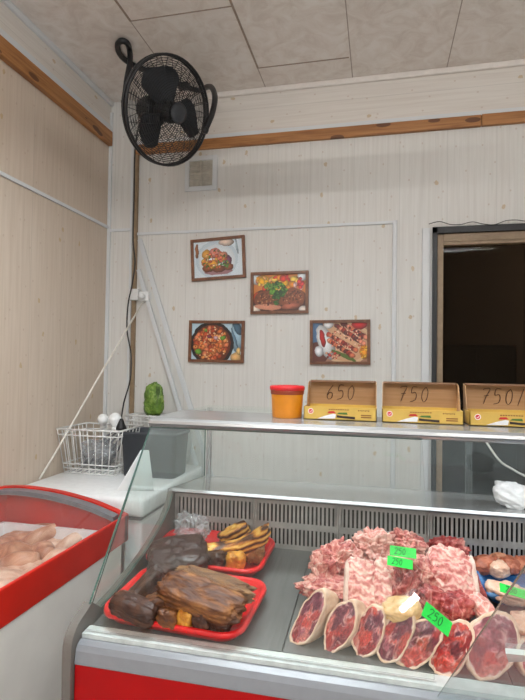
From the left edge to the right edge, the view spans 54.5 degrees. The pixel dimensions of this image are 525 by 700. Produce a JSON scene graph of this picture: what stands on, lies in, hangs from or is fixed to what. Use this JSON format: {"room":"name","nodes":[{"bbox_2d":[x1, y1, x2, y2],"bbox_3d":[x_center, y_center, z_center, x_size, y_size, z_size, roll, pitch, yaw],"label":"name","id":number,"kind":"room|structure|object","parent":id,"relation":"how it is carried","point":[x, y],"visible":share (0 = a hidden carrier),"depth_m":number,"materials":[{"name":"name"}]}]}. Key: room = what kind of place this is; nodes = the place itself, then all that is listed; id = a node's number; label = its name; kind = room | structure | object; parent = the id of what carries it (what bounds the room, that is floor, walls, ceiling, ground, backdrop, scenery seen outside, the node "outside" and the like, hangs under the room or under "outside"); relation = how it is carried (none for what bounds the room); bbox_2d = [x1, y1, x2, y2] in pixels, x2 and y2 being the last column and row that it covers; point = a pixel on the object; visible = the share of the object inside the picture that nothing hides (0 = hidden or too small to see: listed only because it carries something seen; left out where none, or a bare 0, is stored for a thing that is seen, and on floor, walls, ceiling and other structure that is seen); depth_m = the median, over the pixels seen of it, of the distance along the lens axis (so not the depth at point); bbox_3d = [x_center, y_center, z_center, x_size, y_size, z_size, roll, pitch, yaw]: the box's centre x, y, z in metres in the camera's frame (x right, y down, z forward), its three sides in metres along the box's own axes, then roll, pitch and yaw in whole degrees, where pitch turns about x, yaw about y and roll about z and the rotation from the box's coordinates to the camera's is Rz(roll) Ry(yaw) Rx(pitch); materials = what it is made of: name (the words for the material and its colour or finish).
{"room":"food shop","nodes":[
{"label":"food shop","id":0,"kind":"room"},
{"bbox_2d":[0,59,108,486],"bbox_3d":[-1.588,-0.066,0.724,0.100,3.120,5.100,1,-1,13],"label":"wall","id":1,"kind":"structure","parent":0,"point":[53,257],"depth_m":2.60,"materials":[{"name":"wood"}]},
{"bbox_2d":[0,1,110,123],"bbox_3d":[-1.518,-1.546,0.734,0.005,0.158,5.070,1,-1,13],"label":"trim","id":2,"kind":"structure","parent":1,"relation":"attached to","point":[10,23],"depth_m":2.61,"materials":[{"name":"wood"}]},
{"bbox_2d":[0,28,111,130],"bbox_3d":[-1.515,-1.449,0.726,0.016,0.037,5.060,1,-1,13],"label":"trim","id":3,"kind":"structure","parent":1,"relation":"attached to","point":[3,33],"depth_m":2.60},
{"bbox_2d":[0,35,112,145],"bbox_3d":[-1.511,-1.384,0.720,0.028,0.087,5.055,1,-1,13],"label":"trim","id":4,"kind":"structure","parent":1,"relation":"attached to","point":[9,54],"depth_m":2.59,"materials":[{"name":"brown wood"}]},
{"bbox_2d":[0,0,112,106],"bbox_3d":[-1.509,-1.610,0.734,0.022,0.030,5.070,1,-1,13],"label":"trim","id":5,"kind":"structure","parent":1,"relation":"attached to","point":[8,3],"depth_m":2.62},
{"bbox_2d":[0,171,131,231],"bbox_3d":[-1.451,-0.823,0.700,0.165,0.036,5.072,1,-1,13],"label":"trim","id":6,"kind":"structure","parent":1,"relation":"attached to","point":[2,174],"depth_m":2.65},
{"bbox_2d":[10,0,524,101],"bbox_3d":[0.572,-1.629,0.325,4.460,0.050,5.200,1,-1,13],"label":"ceiling","id":7,"kind":"structure","parent":0,"point":[378,37],"depth_m":2.52,"materials":[{"name":"tile"}]},
{"bbox_2d":[115,37,217,166],"bbox_3d":[-0.496,-1.246,2.657,0.534,0.650,0.615,1,-2,-24],"label":"wall fan","id":8,"kind":"object","parent":7,"relation":"attached to","point":[160,83],"visible":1,"depth_m":2.46,"materials":[{"name":"black plastic"}]},
{"bbox_2d":[116,121,139,429],"bbox_3d":[-0.742,-0.420,2.848,0.126,1.711,0.511,1,-2,-22],"label":"cable","id":9,"kind":"object","parent":8,"relation":"hanging from","point":[121,425],"visible":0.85,"depth_m":3.08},
{"bbox_2d":[114,0,348,68],"bbox_3d":[-0.249,-1.565,2.353,0.713,0.003,1.409,0,-2,37],"label":"trim","id":10,"kind":"structure","parent":7,"relation":"attached to","point":[116,1],"depth_m":2.42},
{"bbox_2d":[134,123,524,490],"bbox_3d":[1.117,0.024,2.771,4.460,3.120,0.100,1,-1,13],"label":"wall","id":11,"kind":"structure","parent":0,"point":[417,180],"depth_m":2.92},
{"bbox_2d":[103,112,133,458],"bbox_3d":[-0.897,0.039,3.148,0.167,3.050,0.013,1,-1,11],"label":"trim","id":12,"kind":"structure","parent":11,"relation":"attached to","point":[112,113],"depth_m":3.16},
{"bbox_2d":[106,100,136,460],"bbox_3d":[-0.893,0.004,3.166,0.165,3.120,0.028,1,-1,13],"label":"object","id":13,"kind":"structure","parent":11,"relation":"attached to","point":[122,146],"depth_m":3.17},
{"bbox_2d":[129,154,139,427],"bbox_3d":[-0.802,0.175,3.144,0.024,2.780,0.019,1,-1,13],"label":"trim","id":14,"kind":"structure","parent":11,"relation":"attached to","point":[133,303],"depth_m":3.15,"materials":[{"name":"beige wood"}]},
{"bbox_2d":[129,289,150,301],"bbox_3d":[-0.758,-0.337,3.117,0.128,0.076,0.079,1,-1,13],"label":"wall socket","id":15,"kind":"object","parent":11,"relation":"attached to","point":[136,294],"visible":0.94,"depth_m":3.12,"materials":[{"name":"white plastic"}]},
{"bbox_2d":[39,301,143,478],"bbox_3d":[-0.918,0.172,2.820,0.014,0.963,0.675,0,-2,33],"label":"power cable","id":16,"kind":"object","parent":15,"relation":"hanging from","point":[105,365],"visible":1,"depth_m":2.78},
{"bbox_2d":[185,154,217,191],"bbox_3d":[-0.372,-1.068,3.083,0.204,0.212,0.014,1,-1,13],"label":"air vent","id":17,"kind":"object","parent":11,"relation":"in","point":[200,171],"visible":0.84,"depth_m":3.08,"materials":[{"name":"plastic"}]},
{"bbox_2d":[188,320,244,362],"bbox_3d":[-0.275,-0.050,3.029,0.349,0.256,0.018,1,-1,13],"label":"framed picture","id":18,"kind":"object","parent":11,"relation":"attached to","point":[209,340],"visible":1,"depth_m":3.03,"materials":[{"name":"paper"}]},
{"bbox_2d":[190,235,245,281],"bbox_3d":[-0.265,-0.545,3.041,0.349,0.268,0.018,1,-1,13],"label":"framed picture","id":19,"kind":"object","parent":11,"relation":"attached to","point":[218,258],"visible":1,"depth_m":3.04,"materials":[{"name":"paper"}]},
{"bbox_2d":[137,221,392,234],"bbox_3d":[-0.030,-0.714,2.996,1.572,0.016,0.012,1,-1,13],"label":"trim","id":20,"kind":"structure","parent":11,"relation":"attached to","point":[377,222],"depth_m":2.98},
{"bbox_2d":[250,270,308,313],"bbox_3d":[0.097,-0.332,2.952,0.344,0.251,0.018,0,-2,13],"label":"framed picture","id":21,"kind":"object","parent":11,"relation":"attached to","point":[277,292],"visible":1,"depth_m":2.95,"materials":[{"name":"paper"}]},
{"bbox_2d":[135,110,524,154],"bbox_3d":[1.202,-1.227,2.723,4.095,0.062,0.024,1,-1,13],"label":"trim","id":22,"kind":"structure","parent":11,"relation":"attached to","point":[514,117],"depth_m":2.86,"materials":[{"name":"brown wood"}]},
{"bbox_2d":[136,59,524,101],"bbox_3d":[1.206,-1.519,2.731,4.095,0.034,0.022,1,-1,13],"label":"trim","id":23,"kind":"structure","parent":11,"relation":"attached to","point":[520,62],"depth_m":2.86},
{"bbox_2d":[137,66,524,140],"bbox_3d":[1.209,-1.409,2.736,4.090,0.254,0.005,1,-1,13],"label":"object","id":24,"kind":"structure","parent":11,"relation":"attached to","point":[502,88],"depth_m":2.87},
{"bbox_2d":[137,107,524,144],"bbox_3d":[1.206,-1.270,2.729,4.090,0.024,0.012,1,-1,13],"label":"trim","id":25,"kind":"structure","parent":11,"relation":"attached to","point":[515,108],"depth_m":2.87,"materials":[{"name":"wood"}]},
{"bbox_2d":[310,319,369,364],"bbox_3d":[0.434,-0.043,2.867,0.342,0.258,0.018,0,-2,13],"label":"framed picture","id":26,"kind":"object","parent":11,"relation":"attached to","point":[332,342],"visible":1,"depth_m":2.87,"materials":[{"name":"paper"}]},
{"bbox_2d":[390,220,396,487],"bbox_3d":[0.716,0.431,2.793,0.024,2.296,0.014,1,-1,13],"label":"trim","id":27,"kind":"structure","parent":11,"relation":"attached to","point":[394,243],"depth_m":2.80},
{"bbox_2d":[420,228,429,489],"bbox_3d":[0.876,0.458,2.755,0.040,2.245,0.016,1,-1,13],"label":"trim","id":28,"kind":"structure","parent":11,"relation":"attached to","point":[425,231],"depth_m":2.76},
{"bbox_2d":[429,220,523,224],"bbox_3d":[1.409,-0.672,2.642,1.046,0.032,0.011,1,-1,13],"label":"loose wire","id":29,"kind":"object","parent":11,"relation":"attached to","point":[505,220],"visible":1,"depth_m":2.71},
{"bbox_2d":[431,223,524,490],"bbox_3d":[1.389,0.462,2.666,0.973,2.247,0.080,1,-1,13],"label":"door frame","id":30,"kind":"structure","parent":11,"relation":"in","point":[498,234],"depth_m":2.74,"materials":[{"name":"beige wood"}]},
{"bbox_2d":[443,245,523,484],"bbox_3d":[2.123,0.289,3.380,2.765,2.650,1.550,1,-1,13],"label":"doorway","id":31,"kind":"structure","parent":0,"point":[483,286],"depth_m":4.21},
{"bbox_3d":[0.892,1.584,1.856,4.460,0.050,5.100,1,-1,13],"label":"floor","id":32,"kind":"structure","parent":0,"visible":0},
{"bbox_2d":[0,485,128,699],"bbox_3d":[-1.085,1.028,1.297,0.615,0.897,1.900,1,-1,13],"label":"freezer","id":33,"kind":"object","parent":32,"relation":"on","point":[38,607],"visible":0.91,"depth_m":1.73,"materials":[{"name":"white metal"}]},
{"bbox_2d":[0,565,36,587],"bbox_3d":[-0.879,0.825,1.740,0.268,0.156,0.225,0,-2,33],"label":"chicken","id":34,"kind":"object","parent":33,"relation":"in","point":[7,575],"visible":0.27,"depth_m":1.74},
{"bbox_2d":[0,540,54,566],"bbox_3d":[-0.935,0.815,1.966,0.270,0.138,0.211,0,-2,28],"label":"chicken","id":35,"kind":"object","parent":33,"relation":"in","point":[12,553],"visible":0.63,"depth_m":1.93},
{"bbox_2d":[0,523,55,544],"bbox_3d":[-1.025,0.824,2.161,0.306,0.174,0.198,1,-1,-17],"label":"chicken","id":36,"kind":"object","parent":33,"relation":"in","point":[47,532],"visible":0.48,"depth_m":2.12},
{"bbox_2d":[6,547,66,570],"bbox_3d":[-0.836,0.843,1.864,0.311,0.175,0.252,1,-1,-12],"label":"chicken","id":37,"kind":"object","parent":33,"relation":"in","point":[55,551],"visible":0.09,"depth_m":1.90},
{"bbox_2d":[47,528,82,547],"bbox_3d":[-0.882,0.845,2.134,0.280,0.181,0.198,2,-2,-27],"label":"chicken","id":38,"kind":"object","parent":33,"relation":"in","point":[71,539],"visible":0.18,"depth_m":2.10},
{"bbox_2d":[27,460,201,568],"bbox_3d":[-0.759,1.088,2.630,0.665,0.870,0.784,1,-1,13],"label":"counter","id":39,"kind":"object","parent":32,"relation":"on","point":[144,509],"visible":0.22,"depth_m":2.35,"materials":[{"name":"white plastic"}]},
{"bbox_2d":[56,422,143,475],"bbox_3d":[-0.877,0.534,2.772,0.363,0.238,0.282,1,-1,13],"label":"wire basket","id":40,"kind":"object","parent":39,"relation":"on","point":[65,428],"visible":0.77,"depth_m":2.68,"materials":[{"name":"metal"}]},
{"bbox_2d":[83,432,121,464],"bbox_3d":[-0.851,0.541,2.796,0.233,0.179,0.110,1,-1,13],"label":"cable bundle","id":41,"kind":"object","parent":40,"relation":"in","point":[112,435],"visible":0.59,"depth_m":2.79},
{"bbox_2d":[97,414,107,428],"bbox_3d":[-0.878,0.393,2.807,0.057,0.086,0.058,0,-2,25],"label":"lamp","id":42,"kind":"object","parent":40,"relation":"in","point":[102,419],"visible":1,"depth_m":2.79,"materials":[{"name":"plastic"}]},
{"bbox_2d":[108,412,120,430],"bbox_3d":[-0.807,0.394,2.791,0.071,0.104,0.069,1,-1,8],"label":"lamp","id":43,"kind":"object","parent":40,"relation":"in","point":[114,418],"visible":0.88,"depth_m":2.76,"materials":[{"name":"plastic"}]},
{"bbox_2d":[125,506,163,568],"bbox_3d":[-0.764,1.139,2.647,0.650,0.770,0.750,1,-1,13],"label":"freezer","id":44,"kind":"object","parent":39,"relation":"in","point":[139,528],"depth_m":2.23,"materials":[{"name":"white metal"}]},
{"bbox_2d":[120,427,189,478],"bbox_3d":[-0.569,0.542,2.711,0.326,0.230,0.210,1,-1,13],"label":"storage bin","id":45,"kind":"object","parent":39,"relation":"on","point":[167,447],"visible":0.82,"depth_m":2.62,"materials":[{"name":"plastic"}]},
{"bbox_2d":[125,412,192,464],"bbox_3d":[-0.589,0.517,2.937,0.376,0.288,0.146,1,-1,13],"label":"wire basket","id":46,"kind":"object","parent":39,"relation":"on","point":[133,420],"visible":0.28,"depth_m":2.93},
{"bbox_2d":[136,269,198,465],"bbox_3d":[-0.436,0.538,3.032,0.725,2.068,0.012,1,-1,13],"label":"strip","id":47,"kind":"object","parent":32,"relation":"on","point":[148,303],"visible":0.36,"depth_m":3.08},
{"bbox_2d":[137,239,213,475],"bbox_3d":[-0.399,0.444,3.045,0.802,2.259,0.012,1,-1,13],"label":"strip","id":48,"kind":"object","parent":32,"relation":"on","point":[140,241],"visible":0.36,"depth_m":3.09,"materials":[{"name":"plastic"}]},
{"bbox_2d":[61,407,524,699],"bbox_3d":[0.559,0.826,1.058,2.035,1.417,1.635,1,-1,13],"label":"display counter","id":49,"kind":"object","parent":32,"relation":"on","point":[104,658],"depth_m":1.35,"materials":[{"name":"grey plastic"}]},
{"bbox_2d":[143,382,163,415],"bbox_3d":[-0.629,0.287,2.954,0.127,0.208,0.080,0,-1,20],"label":"pack","id":50,"kind":"object","parent":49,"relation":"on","point":[153,394],"visible":0.99,"depth_m":2.92},
{"bbox_2d":[103,568,266,641],"bbox_3d":[-0.191,0.642,1.307,0.372,0.054,0.262,0,-1,17],"label":"plastic tray","id":51,"kind":"object","parent":49,"relation":"on","point":[236,630],"visible":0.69,"depth_m":1.22,"materials":[{"name":"plastic"}]},
{"bbox_2d":[108,590,159,628],"bbox_3d":[-0.306,0.620,1.223,0.137,0.067,0.060,0,-2,22],"label":"meat","id":52,"kind":"object","parent":51,"relation":"on","point":[136,609],"visible":0.95,"depth_m":1.20,"materials":[{"name":"food"}]},
{"bbox_2d":[128,564,164,596],"bbox_3d":[-0.295,0.600,1.280,0.115,0.100,0.046,2,-2,-37],"label":"meat","id":53,"kind":"object","parent":51,"relation":"on","point":[147,583],"visible":0.51,"depth_m":1.27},
{"bbox_2d":[146,592,163,607],"bbox_3d":[-0.248,0.611,1.233,0.078,0.059,0.054,1,-1,-19],"label":"meat","id":54,"kind":"object","parent":51,"relation":"on","point":[153,598],"visible":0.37,"depth_m":1.21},
{"bbox_2d":[156,605,177,629],"bbox_3d":[-0.219,0.626,1.196,0.055,0.045,0.043,0,-2,29],"label":"meat","id":55,"kind":"object","parent":51,"relation":"on","point":[166,617],"visible":0.9,"depth_m":1.18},
{"bbox_2d":[177,609,191,626],"bbox_3d":[-0.179,0.627,1.193,0.043,0.047,0.039,0,-2,23],"label":"meat","id":56,"kind":"object","parent":51,"relation":"on","point":[183,618],"visible":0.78,"depth_m":1.18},
{"bbox_2d":[191,614,209,629],"bbox_3d":[-0.140,0.626,1.184,0.052,0.053,0.039,0,-1,20],"label":"meat","id":57,"kind":"object","parent":51,"relation":"on","point":[200,622],"visible":0.56,"depth_m":1.17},
{"bbox_2d":[156,570,246,627],"bbox_3d":[-0.149,0.586,1.209,0.234,0.090,0.090,0,-2,23],"label":"meat","id":58,"kind":"object","parent":51,"relation":"on","point":[219,605],"visible":0.98,"depth_m":1.18,"materials":[{"name":"food"}]},
{"bbox_2d":[175,565,256,603],"bbox_3d":[-0.117,0.574,1.257,0.227,0.053,0.067,0,-1,20],"label":"meat","id":59,"kind":"object","parent":58,"relation":"on","point":[226,580],"visible":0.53,"depth_m":1.24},
{"bbox_2d":[209,623,231,631],"bbox_3d":[-0.098,0.628,1.181,0.060,0.050,0.042,0,-2,29],"label":"meat","id":60,"kind":"object","parent":51,"relation":"on","point":[213,627],"visible":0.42,"depth_m":1.16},
{"bbox_2d":[146,528,274,576],"bbox_3d":[-0.157,0.625,1.581,0.368,0.052,0.243,0,-1,15],"label":"plastic tray","id":61,"kind":"object","parent":49,"relation":"on","point":[210,536],"visible":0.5,"depth_m":1.55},
{"bbox_2d":[147,533,209,574],"bbox_3d":[-0.243,0.598,1.473,0.178,0.096,0.160,1,-1,-13],"label":"meat","id":62,"kind":"object","parent":61,"relation":"on","point":[169,552],"visible":0.74,"depth_m":1.44,"materials":[{"name":"food"}]},
{"bbox_2d":[208,550,225,566],"bbox_3d":[-0.148,0.615,1.492,0.083,0.058,0.059,0,-2,23],"label":"meat","id":63,"kind":"object","parent":61,"relation":"on","point":[217,558],"visible":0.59,"depth_m":1.47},
{"bbox_2d":[217,520,250,541],"bbox_3d":[-0.090,0.585,1.617,0.108,0.080,0.052,1,-1,-15],"label":"meat","id":64,"kind":"object","parent":61,"relation":"on","point":[237,530],"visible":0.68,"depth_m":1.60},
{"bbox_2d":[225,550,245,568],"bbox_3d":[-0.078,0.615,1.495,0.060,0.056,0.052,1,-1,10],"label":"meat","id":65,"kind":"object","parent":61,"relation":"on","point":[234,559],"visible":0.94,"depth_m":1.48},
{"bbox_2d":[207,522,270,555],"bbox_3d":[-0.080,0.571,1.523,0.211,0.116,0.055,1,-1,1],"label":"meat","id":66,"kind":"object","parent":61,"relation":"on","point":[256,538],"visible":0.7,"depth_m":1.50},
{"bbox_2d":[246,546,264,564],"bbox_3d":[-0.020,0.606,1.533,0.057,0.070,0.070,1,-1,2],"label":"meat","id":67,"kind":"object","parent":61,"relation":"on","point":[255,557],"visible":0.61,"depth_m":1.50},
{"bbox_2d":[270,385,304,418],"bbox_3d":[0.080,0.165,1.645,0.113,0.101,0.113,1,-1,13],"label":"plastic tub","id":68,"kind":"object","parent":49,"relation":"on","point":[287,400],"visible":1,"depth_m":1.60,"materials":[{"name":"plastic"}]},
{"bbox_2d":[289,587,339,644],"bbox_3d":[0.135,0.632,1.216,0.075,0.150,0.151,0,-2,38],"label":"pork hock","id":69,"kind":"object","parent":49,"relation":"on","point":[309,625],"visible":0.93,"depth_m":1.18,"materials":[{"name":"food"}]},
{"bbox_2d":[293,573,343,601],"bbox_3d":[0.178,0.610,1.309,0.208,0.064,0.102,0,-2,21],"label":"pork cut","id":70,"kind":"object","parent":49,"relation":"on","point":[311,582],"visible":0.47,"depth_m":1.30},
{"bbox_2d":[310,550,325,575],"bbox_3d":[0.153,0.585,1.358,0.051,0.103,0.045,1,-1,-6],"label":"pork cut","id":71,"kind":"object","parent":70,"relation":"on","point":[316,557],"visible":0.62,"depth_m":1.34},
{"bbox_2d":[308,536,363,578],"bbox_3d":[0.200,0.570,1.375,0.157,0.124,0.114,1,-1,-10],"label":"pork cut","id":72,"kind":"object","parent":70,"relation":"on","point":[335,553],"visible":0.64,"depth_m":1.35,"materials":[{"name":"food"}]},
{"bbox_2d":[149,410,524,443],"bbox_3d":[0.654,0.235,1.476,1.991,0.029,0.288,1,-1,13],"label":"shelf","id":73,"kind":"object","parent":49,"relation":"attached to","point":[183,419],"depth_m":1.46,"materials":[{"name":"metal"}]},
{"bbox_2d":[304,380,376,421],"bbox_3d":[0.252,0.159,1.632,0.222,0.119,0.137,1,-1,13],"label":"carton","id":74,"kind":"object","parent":49,"relation":"on","point":[343,400],"visible":1,"depth_m":1.68,"materials":[{"name":"cardboard"}]},
{"bbox_2d":[324,599,365,652],"bbox_3d":[0.202,0.642,1.189,0.074,0.143,0.149,0,-2,38],"label":"pork hock","id":75,"kind":"object","parent":49,"relation":"on","point":[342,624],"visible":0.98,"depth_m":1.15,"materials":[{"name":"food"}]},
{"bbox_2d":[343,555,374,608],"bbox_3d":[0.239,0.581,1.257,0.078,0.120,0.102,1,-1,11],"label":"rack","id":76,"kind":"object","parent":75,"relation":"on","point":[358,572],"visible":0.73,"depth_m":1.25,"materials":[{"name":"food"}]},
{"bbox_2d":[351,603,387,657],"bbox_3d":[0.264,0.643,1.176,0.073,0.133,0.146,0,-2,38],"label":"pork hock","id":77,"kind":"object","parent":49,"relation":"on","point":[369,636],"visible":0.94,"depth_m":1.13,"materials":[{"name":"food"}]},
{"bbox_2d":[374,554,392,605],"bbox_3d":[0.296,0.572,1.254,0.050,0.115,0.106,0,-1,15],"label":"rack","id":78,"kind":"object","parent":77,"relation":"on","point":[382,576],"visible":0.73,"depth_m":1.24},
{"bbox_2d":[377,608,418,662],"bbox_3d":[0.316,0.641,1.156,0.079,0.140,0.148,0,-2,34],"label":"pork hock","id":79,"kind":"object","parent":49,"relation":"on","point":[397,637],"visible":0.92,"depth_m":1.11,"materials":[{"name":"food"}]},
{"bbox_2d":[382,595,422,622],"bbox_3d":[0.315,0.583,1.146,0.091,0.047,0.060,1,-1,7],"label":"pork rind","id":80,"kind":"object","parent":79,"relation":"on","point":[394,607],"visible":0.99,"depth_m":1.13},
{"bbox_2d":[395,619,442,668],"bbox_3d":[0.354,0.649,1.143,0.105,0.129,0.143,0,-2,26],"label":"pork hock","id":81,"kind":"object","parent":49,"relation":"on","point":[419,651],"visible":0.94,"depth_m":1.09,"materials":[{"name":"food"}]},
{"bbox_2d":[382,381,463,424],"bbox_3d":[0.489,0.161,1.578,0.232,0.119,0.137,1,-1,13],"label":"carton","id":82,"kind":"object","parent":49,"relation":"on","point":[402,402],"visible":1,"depth_m":1.62,"materials":[{"name":"cardboard"}]},
{"bbox_2d":[382,406,463,424],"bbox_3d":[0.487,0.200,1.570,0.232,0.040,0.122,1,-1,13],"label":"tray","id":83,"kind":"object","parent":82,"relation":"on","point":[444,415],"depth_m":1.52,"materials":[{"name":"cardboard"}]},
{"bbox_2d":[408,554,447,585],"bbox_3d":[0.400,0.562,1.263,0.103,0.104,0.094,1,-1,12],"label":"pork cut","id":84,"kind":"object","parent":49,"relation":"on","point":[420,564],"visible":0.52,"depth_m":1.23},
{"bbox_2d":[386,554,406,574],"bbox_3d":[0.351,0.554,1.281,0.102,0.066,0.082,0,-1,20],"label":"pork cut","id":85,"kind":"object","parent":84,"relation":"on","point":[390,568],"visible":0.2,"depth_m":1.26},
{"bbox_2d":[391,567,420,596],"bbox_3d":[0.350,0.578,1.254,0.091,0.105,0.093,1,-1,-8],"label":"pork cut","id":86,"kind":"object","parent":84,"relation":"on","point":[404,581],"visible":0.55,"depth_m":1.22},
{"bbox_2d":[387,555,412,569],"bbox_3d":[0.320,0.494,1.185,0.060,0.024,0.016,1,-1,9],"label":"price tag","id":87,"kind":"object","parent":86,"relation":"on","point":[391,560],"visible":1,"depth_m":1.18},
{"bbox_2d":[390,545,415,558],"bbox_3d":[0.341,0.490,1.238,0.063,0.024,0.016,1,-1,9],"label":"price tag","id":88,"kind":"object","parent":86,"relation":"on","point":[398,551],"visible":1,"depth_m":1.24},
{"bbox_2d":[412,583,443,611],"bbox_3d":[0.402,0.590,1.216,0.074,0.069,0.074,2,-2,-38],"label":"pork cut","id":89,"kind":"object","parent":49,"relation":"on","point":[432,595],"visible":0.67,"depth_m":1.20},
{"bbox_2d":[421,601,451,636],"bbox_3d":[0.344,0.530,1.005,0.065,0.058,0.021,1,-1,5],"label":"price tag","id":90,"kind":"object","parent":49,"relation":"on","point":[430,613],"visible":1,"depth_m":1.00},
{"bbox_2d":[426,535,471,554],"bbox_3d":[0.513,0.551,1.415,0.125,0.075,0.072,0,-2,37],"label":"pork cut","id":91,"kind":"object","parent":49,"relation":"on","point":[447,541],"visible":0.47,"depth_m":1.40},
{"bbox_2d":[429,619,474,676],"bbox_3d":[0.419,0.646,1.123,0.095,0.132,0.145,0,-2,26],"label":"pork hock","id":92,"kind":"object","parent":49,"relation":"on","point":[449,653],"visible":0.87,"depth_m":1.07,"materials":[{"name":"food"}]},
{"bbox_2d":[440,589,475,620],"bbox_3d":[0.447,0.597,1.188,0.084,0.066,0.077,1,-1,-21],"label":"pork cut","id":93,"kind":"object","parent":92,"relation":"on","point":[456,604],"visible":0.86,"depth_m":1.16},
{"bbox_2d":[426,543,479,595],"bbox_3d":[0.469,0.554,1.258,0.125,0.123,0.109,1,-1,-2],"label":"rack","id":94,"kind":"object","parent":49,"relation":"on","point":[459,569],"visible":0.67,"depth_m":1.25,"materials":[{"name":"food"}]},
{"bbox_2d":[477,574,487,598],"bbox_3d":[0.527,0.593,1.263,0.039,0.100,0.094,1,-1,-15],"label":"pork cut","id":95,"kind":"object","parent":49,"relation":"on","point":[482,591],"visible":0.2,"depth_m":1.25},
{"bbox_2d":[465,610,520,680],"bbox_3d":[0.493,0.631,1.106,0.112,0.151,0.151,0,-1,17],"label":"pork hock","id":96,"kind":"object","parent":49,"relation":"on","point":[487,660],"visible":0.94,"depth_m":1.06,"materials":[{"name":"food"}]},
{"bbox_2d":[469,592,494,617],"bbox_3d":[0.512,0.600,1.176,0.054,0.062,0.082,2,-2,-27],"label":"pork cut","id":97,"kind":"object","parent":96,"relation":"on","point":[483,605],"visible":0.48,"depth_m":1.17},
{"bbox_2d":[463,383,524,427],"bbox_3d":[0.732,0.163,1.523,0.234,0.119,0.137,1,-1,13],"label":"carton","id":98,"kind":"object","parent":49,"relation":"on","point":[495,405],"visible":0.98,"depth_m":1.57,"materials":[{"name":"cardboard"}]},
{"bbox_2d":[463,408,524,427],"bbox_3d":[0.730,0.202,1.514,0.234,0.040,0.122,1,-1,13],"label":"tray","id":99,"kind":"object","parent":98,"relation":"on","point":[495,417],"depth_m":1.47,"materials":[{"name":"cardboard"}]},
{"bbox_2d":[476,570,524,605],"bbox_3d":[0.690,0.605,1.309,0.291,0.060,0.189,1,-1,9],"label":"bag","id":100,"kind":"object","parent":49,"relation":"on","point":[521,581],"visible":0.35,"depth_m":1.36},
{"bbox_2d":[473,554,498,575],"bbox_3d":[0.600,0.585,1.387,0.086,0.056,0.065,1,-1,-4],"label":"giblet","id":101,"kind":"object","parent":100,"relation":"in","point":[483,561],"visible":0.61,"depth_m":1.37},
{"bbox_2d":[489,559,510,579],"bbox_3d":[0.629,0.585,1.362,0.053,0.050,0.063,1,-2,-22],"label":"giblet","id":102,"kind":"object","parent":100,"relation":"in","point":[499,569],"visible":0.9,"depth_m":1.34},
{"bbox_2d":[484,579,524,606],"bbox_3d":[0.608,0.601,1.259,0.111,0.048,0.074,0,-2,23],"label":"chicken piece","id":103,"kind":"object","parent":100,"relation":"in","point":[491,586],"visible":0.75,"depth_m":1.24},
{"bbox_2d":[499,583,524,598],"bbox_3d":[0.579,0.552,1.164,0.071,0.028,0.019,1,-1,13],"label":"price tag","id":104,"kind":"object","parent":103,"relation":"on","point":[517,592],"visible":0.81,"depth_m":1.16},
{"bbox_2d":[499,555,520,574],"bbox_3d":[0.675,0.587,1.391,0.066,0.047,0.064,2,-2,-37],"label":"giblet","id":105,"kind":"object","parent":100,"relation":"in","point":[513,563],"visible":0.62,"depth_m":1.37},
{"bbox_2d":[515,555,524,573],"bbox_3d":[0.712,0.587,1.391,0.065,0.049,0.072,0,-2,42],"label":"giblet","id":106,"kind":"object","parent":100,"relation":"in","point":[521,558],"visible":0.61,"depth_m":1.38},
{"bbox_2d":[485,442,524,476],"bbox_3d":[0.955,0.412,1.946,0.227,0.190,0.008,1,-1,13],"label":"cable","id":107,"kind":"object","parent":49,"relation":"hanging from","point":[488,445],"visible":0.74,"depth_m":1.95,"materials":[{"name":"plastic"}]},
{"bbox_2d":[492,480,524,509],"bbox_3d":[0.772,0.451,1.577,0.116,0.093,0.059,1,-1,13],"label":"bag","id":108,"kind":"object","parent":49,"relation":"on","point":[511,495],"visible":0.99,"depth_m":1.56,"materials":[{"name":"plastic"}]},
{"bbox_2d":[513,636,524,675],"bbox_3d":[0.578,0.647,1.077,0.102,0.120,0.138,1,-1,9],"label":"pork hock","id":109,"kind":"object","parent":49,"relation":"on","point":[520,666],"visible":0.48,"depth_m":1.05,"materials":[{"name":"food"}]},
{"bbox_2d":[510,610,524,635],"bbox_3d":[0.580,0.606,1.116,0.082,0.058,0.077,1,-1,0],"label":"chicken piece","id":110,"kind":"object","parent":109,"relation":"on","point":[519,616],"visible":0.5,"depth_m":1.10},
{"bbox_3d":[0.332,0.584,1.377,0.170,0.074,0.122,1,-1,13],"label":"pork cut","id":111,"kind":"object","parent":49,"relation":"on","visible":0},
{"bbox_2d":[352,526,395,560],"bbox_3d":[0.302,0.544,1.400,0.126,0.110,0.108,1,-1,-1],"label":"pork cut","id":112,"kind":"object","parent":111,"relation":"on","point":[377,541],"visible":0.64,"depth_m":1.37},
{"bbox_2d":[389,527,428,555],"bbox_3d":[0.401,0.542,1.417,0.107,0.100,0.095,1,-1,9],"label":"pork cut","id":113,"kind":"object","parent":111,"relation":"on","point":[403,538],"visible":0.47,"depth_m":1.39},
{"label":"bag","id":114,"kind":"object","parent":49,"relation":"on","visible":0},
{"bbox_2d":[490,552,505,557],"bbox_3d":[0.656,0.586,1.418,0.066,0.049,0.052,1,-1,0],"label":"giblet","id":115,"kind":"object","parent":114,"relation":"in","point":[498,554],"visible":0.27,"depth_m":1.41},
{"bbox_2d":[442,345,516,494],"bbox_3d":[1.659,0.794,4.052,0.600,1.660,0.300,1,-1,13],"label":"tall cabinet","id":116,"kind":"object","parent":32,"relation":"on","point":[467,467],"visible":0.34,"depth_m":3.91,"materials":[{"name":"black plastic"}]},
{"bbox_2d":[524,245,524,484],"bbox_3d":[1.992,0.332,3.784,0.080,2.580,0.080,1,-1,13],"label":"post","id":117,"kind":"object","parent":32,"relation":"on","point":[524,245],"visible":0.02,"depth_m":3.82,"materials":[{"name":"grey plastic"}]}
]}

